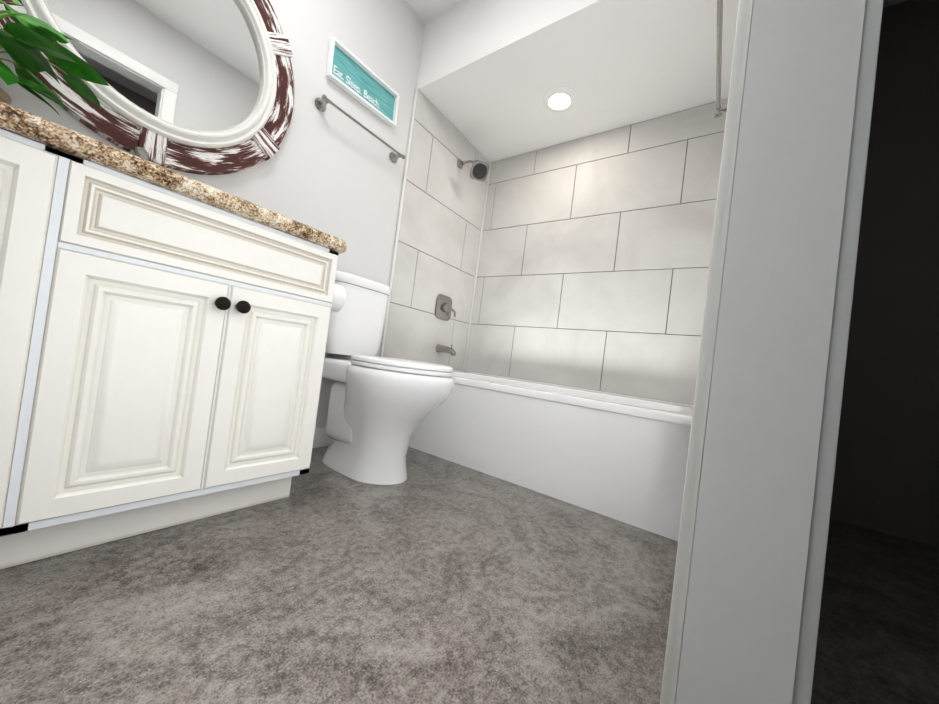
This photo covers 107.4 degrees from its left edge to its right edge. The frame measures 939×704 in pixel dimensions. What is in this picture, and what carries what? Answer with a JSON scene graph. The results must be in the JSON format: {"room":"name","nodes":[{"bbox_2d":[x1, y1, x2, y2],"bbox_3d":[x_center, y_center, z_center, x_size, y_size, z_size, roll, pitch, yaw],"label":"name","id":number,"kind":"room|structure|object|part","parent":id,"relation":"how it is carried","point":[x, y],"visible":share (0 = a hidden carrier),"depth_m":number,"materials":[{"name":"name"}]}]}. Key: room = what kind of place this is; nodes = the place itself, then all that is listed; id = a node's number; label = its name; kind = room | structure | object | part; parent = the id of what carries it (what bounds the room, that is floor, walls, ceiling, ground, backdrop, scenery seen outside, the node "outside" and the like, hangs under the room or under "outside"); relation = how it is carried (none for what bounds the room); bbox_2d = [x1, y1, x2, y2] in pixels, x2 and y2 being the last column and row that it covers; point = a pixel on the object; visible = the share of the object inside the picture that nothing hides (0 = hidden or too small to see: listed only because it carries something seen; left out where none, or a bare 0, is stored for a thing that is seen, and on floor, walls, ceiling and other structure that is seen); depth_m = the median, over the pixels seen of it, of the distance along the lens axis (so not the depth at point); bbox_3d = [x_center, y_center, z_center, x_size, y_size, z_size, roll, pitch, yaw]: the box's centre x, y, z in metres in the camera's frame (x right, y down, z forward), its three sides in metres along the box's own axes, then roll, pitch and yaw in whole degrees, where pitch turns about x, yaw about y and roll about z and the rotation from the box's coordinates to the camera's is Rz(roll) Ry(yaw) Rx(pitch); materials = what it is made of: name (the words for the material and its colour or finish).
{"room":"bathroom","nodes":[
{"label":"bathroom","id":0,"kind":"room"},
{"bbox_2d":[0,0,424,426],"bbox_3d":[-0.684,-0.751,1.702,0.100,2.440,2.625,6,-1,35],"label":"wall","id":1,"kind":"structure","parent":0,"point":[333,171],"depth_m":1.66,"materials":[{"name":"paint"}]},
{"bbox_2d":[0,0,293,174],"bbox_3d":[-0.971,-1.056,1.119,0.054,0.893,0.806,6,-1,35],"label":"mirror","id":2,"kind":"object","parent":1,"relation":"attached to","point":[203,87],"visible":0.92,"depth_m":1.16,"materials":[{"name":"clear glass"}]},
{"label":"glass","id":3,"kind":"part","parent":2,"relation":"part of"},
{"bbox_2d":[313,426,332,447],"bbox_3d":[-0.751,0.420,1.693,0.012,0.100,0.663,6,-1,35],"label":"baseboard","id":4,"kind":"structure","parent":1,"relation":"attached to","point":[322,438],"depth_m":1.71,"materials":[{"name":"white wood"}]},
{"bbox_2d":[315,94,404,162],"bbox_3d":[-0.522,-1.098,1.723,0.072,0.056,0.495,6,-1,35],"label":"towel rail","id":5,"kind":"object","parent":1,"relation":"attached to","point":[322,102],"visible":1,"depth_m":1.62,"materials":[{"name":"silver metal"}]},
{"bbox_3d":[-0.654,-1.119,1.549,0.056,0.056,0.056,6,-1,35],"label":"post","id":6,"kind":"part","parent":5,"relation":"part of","materials":[{"name":"silver metal"}]},
{"bbox_3d":[-0.402,-1.079,1.907,0.056,0.056,0.056,6,-1,35],"label":"post","id":7,"kind":"part","parent":5,"relation":"part of","materials":[{"name":"silver metal"}]},
{"bbox_2d":[326,36,398,127],"bbox_3d":[-0.518,-1.329,1.727,0.030,0.185,0.408,6,-1,35],"label":"sign","id":8,"kind":"object","parent":1,"relation":"attached to","point":[353,76],"visible":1,"depth_m":1.71,"materials":[{"name":"teal wood"}]},
{"bbox_2d":[0,446,938,703],"bbox_3d":[1.270,0.702,-0.687,6.300,0.050,4.400,6,-1,35],"label":"floor","id":9,"kind":"structure","parent":0,"point":[432,579],"depth_m":0.72,"materials":[{"name":"carpet"}]},
{"bbox_2d":[0,101,346,568],"bbox_3d":[-0.886,-0.079,0.933,0.582,1.023,1.046,6,-1,35],"label":"bathroom vanity","id":10,"kind":"object","parent":9,"relation":"on","point":[163,335],"visible":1,"depth_m":0.75,"materials":[{"name":"white wood"}]},
{"bbox_3d":[-0.890,-0.036,0.509,0.020,0.685,0.302,6,-1,35],"label":"door","id":11,"kind":"part","parent":10,"relation":"part of","materials":[{"name":"white wood"}]},
{"bbox_2d":[0,0,108,116],"bbox_3d":[-1.068,-0.644,0.738,0.359,0.379,0.411,6,-1,35],"label":"plant","id":12,"kind":"object","parent":10,"relation":"on","point":[25,40],"visible":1,"depth_m":0.80,"materials":[{"name":"green plant"}]},
{"bbox_3d":[-1.168,-0.546,0.746,0.204,0.141,0.204,6,-1,35],"label":"pot","id":13,"kind":"part","parent":12,"relation":"part of","materials":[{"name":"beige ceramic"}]},
{"bbox_3d":[-0.725,0.074,0.756,0.020,0.518,0.282,6,-1,35],"label":"door","id":14,"kind":"part","parent":10,"relation":"part of","materials":[{"name":"white wood"}]},
{"bbox_3d":[-0.607,-0.119,0.844,0.034,0.033,0.033,6,-1,35],"label":"knob","id":15,"kind":"part","parent":10,"relation":"part of","materials":[{"name":"black metal"}]},
{"bbox_3d":[-0.581,-0.115,0.881,0.034,0.033,0.033,6,-1,35],"label":"knob","id":16,"kind":"part","parent":10,"relation":"part of","materials":[{"name":"black metal"}]},
{"bbox_3d":[-0.561,0.100,0.989,0.020,0.518,0.282,6,-1,35],"label":"door","id":17,"kind":"part","parent":10,"relation":"part of","materials":[{"name":"white wood"}]},
{"bbox_2d":[322,271,453,484],"bbox_3d":[-0.378,0.087,1.497,0.737,0.845,0.380,6,-1,35],"label":"toilet","id":18,"kind":"object","parent":9,"relation":"on","point":[380,409],"visible":0.96,"depth_m":1.36,"materials":[{"name":"white ceramic"}]},
{"bbox_3d":[-0.570,-0.143,1.657,0.185,0.321,0.314,6,-1,35],"label":"tank","id":19,"kind":"part","parent":18,"relation":"part of","materials":[{"name":"white ceramic"}]},
{"bbox_3d":[-0.354,0.290,1.457,0.616,0.447,0.380,6,-1,35],"label":"bowl","id":20,"kind":"part","parent":18,"relation":"part of","materials":[{"name":"white ceramic"}]},
{"bbox_3d":[-0.255,0.067,1.412,0.422,0.015,0.358,6,-1,35],"label":"seat","id":21,"kind":"part","parent":18,"relation":"part of","materials":[{"name":"plastic"}]},
{"bbox_3d":[-0.252,0.047,1.412,0.417,0.022,0.354,6,-1,35],"label":"lid","id":22,"kind":"part","parent":18,"relation":"part of","materials":[{"name":"plastic"}]},
{"bbox_2d":[409,371,692,540],"bbox_3d":[0.349,0.399,1.886,1.540,0.425,0.719,6,-1,35],"label":"bathtub","id":23,"kind":"object","parent":9,"relation":"on","point":[621,458],"visible":0.75,"depth_m":1.42,"materials":[{"name":"ceramic"}]},
{"bbox_2d":[417,0,738,161],"bbox_3d":[0.578,-1.621,1.899,1.557,0.390,0.810,6,-1,35],"label":"ceiling","id":24,"kind":"structure","parent":0,"point":[492,73],"depth_m":1.78,"materials":[{"name":"paint"}]},
{"bbox_2d":[542,86,577,111],"bbox_3d":[0.511,-1.426,1.959,0.196,0.012,0.196,6,-1,35],"label":"recessed light","id":25,"kind":"object","parent":24,"relation":"in","point":[560,99],"visible":1,"depth_m":1.94,"materials":[{"name":"beige plastic"}]},
{"bbox_2d":[406,0,905,23],"bbox_3d":[1.582,-1.768,-0.637,6.300,0.050,4.400,6,-1,35],"label":"ceiling","id":26,"kind":"structure","parent":0,"point":[427,11],"depth_m":1.91,"materials":[{"name":"paint"}]},
{"bbox_2d":[830,0,938,546],"bbox_3d":[1.968,-0.419,1.585,1.073,2.440,0.100,6,-1,35],"label":"wall","id":27,"kind":"structure","parent":0,"point":[886,477],"depth_m":1.55,"materials":[{"name":"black paint"}]},
{"bbox_3d":[0.893,-0.565,1.075,0.100,2.440,1.600,6,-1,35],"label":"wall","id":28,"kind":"structure","parent":0,"visible":0},
{"bbox_2d":[660,0,753,703],"bbox_3d":[0.378,-0.433,0.477,0.016,2.026,0.066,6,-1,35],"label":"door frame","id":29,"kind":"structure","parent":28,"relation":"attached to","point":[703,382],"depth_m":0.44,"materials":[{"name":"white wood"}]},
{"bbox_2d":[714,0,726,117],"bbox_3d":[0.651,-0.759,0.859,0.072,0.056,0.511,6,-1,35],"label":"towel bar","id":30,"kind":"object","parent":28,"relation":"attached to","point":[719,109],"visible":0.67,"depth_m":0.90,"materials":[{"name":"silver metal"}]},
{"bbox_2d":[675,0,865,703],"bbox_3d":[0.405,-0.433,0.415,0.100,2.030,0.012,6,-1,35],"label":"trim","id":31,"kind":"structure","parent":28,"relation":"attached to","point":[740,639],"depth_m":0.40,"materials":[{"name":"white wood"}]},
{"bbox_2d":[792,0,883,703],"bbox_3d":[0.472,-0.423,0.410,0.016,2.026,0.066,6,-1,35],"label":"door frame","id":32,"kind":"structure","parent":28,"relation":"attached to","point":[827,454],"depth_m":0.37,"materials":[{"name":"white wood"}]},
{"bbox_3d":[0.752,-0.559,2.219,1.657,2.440,0.100,6,-1,35],"label":"wall","id":33,"kind":"structure","parent":0,"visible":0},
{"bbox_2d":[380,88,491,371],"bbox_3d":[-0.212,-0.484,2.293,0.022,2.047,0.780,6,-1,35],"label":"tiled wall","id":34,"kind":"structure","parent":33,"relation":"attached to","point":[440,223],"depth_m":2.23,"materials":[{"name":"tile"}]},
{"bbox_2d":[435,294,455,320],"bbox_3d":[-0.157,-0.301,2.354,0.054,0.169,0.171,6,-1,35],"label":"shower valve","id":35,"kind":"object","parent":34,"relation":"attached to","point":[443,309],"visible":1,"depth_m":2.33,"materials":[{"name":"silver metal"}]},
{"bbox_3d":[-0.124,-0.278,2.379,0.026,0.061,0.091,6,-1,35],"label":"shower valve lever","id":36,"kind":"part","parent":35,"relation":"part of","materials":[{"name":"silver metal"}]},
{"bbox_2d":[436,344,455,355],"bbox_3d":[-0.151,-0.015,2.321,0.152,0.073,0.059,6,-1,35],"label":"tub spout","id":37,"kind":"object","parent":34,"relation":"attached to","point":[445,349],"visible":1,"depth_m":2.31,"materials":[{"name":"silver metal"}]},
{"bbox_2d":[457,159,489,181],"bbox_3d":[0.023,-1.227,2.300,0.239,0.161,0.127,6,-1,35],"label":"shower head","id":38,"kind":"object","parent":34,"relation":"attached to","point":[479,171],"visible":1,"depth_m":2.27},
{"bbox_3d":[0.003,-1.263,2.323,0.137,0.057,0.027,6,-1,35],"label":"arm","id":39,"kind":"part","parent":38,"relation":"part of"},
{"bbox_2d":[464,99,727,406],"bbox_3d":[0.651,-0.377,2.194,1.553,2.047,0.024,6,-1,35],"label":"tiled wall","id":40,"kind":"structure","parent":33,"relation":"attached to","point":[582,263],"depth_m":2.10,"materials":[{"name":"tile"}]}
]}

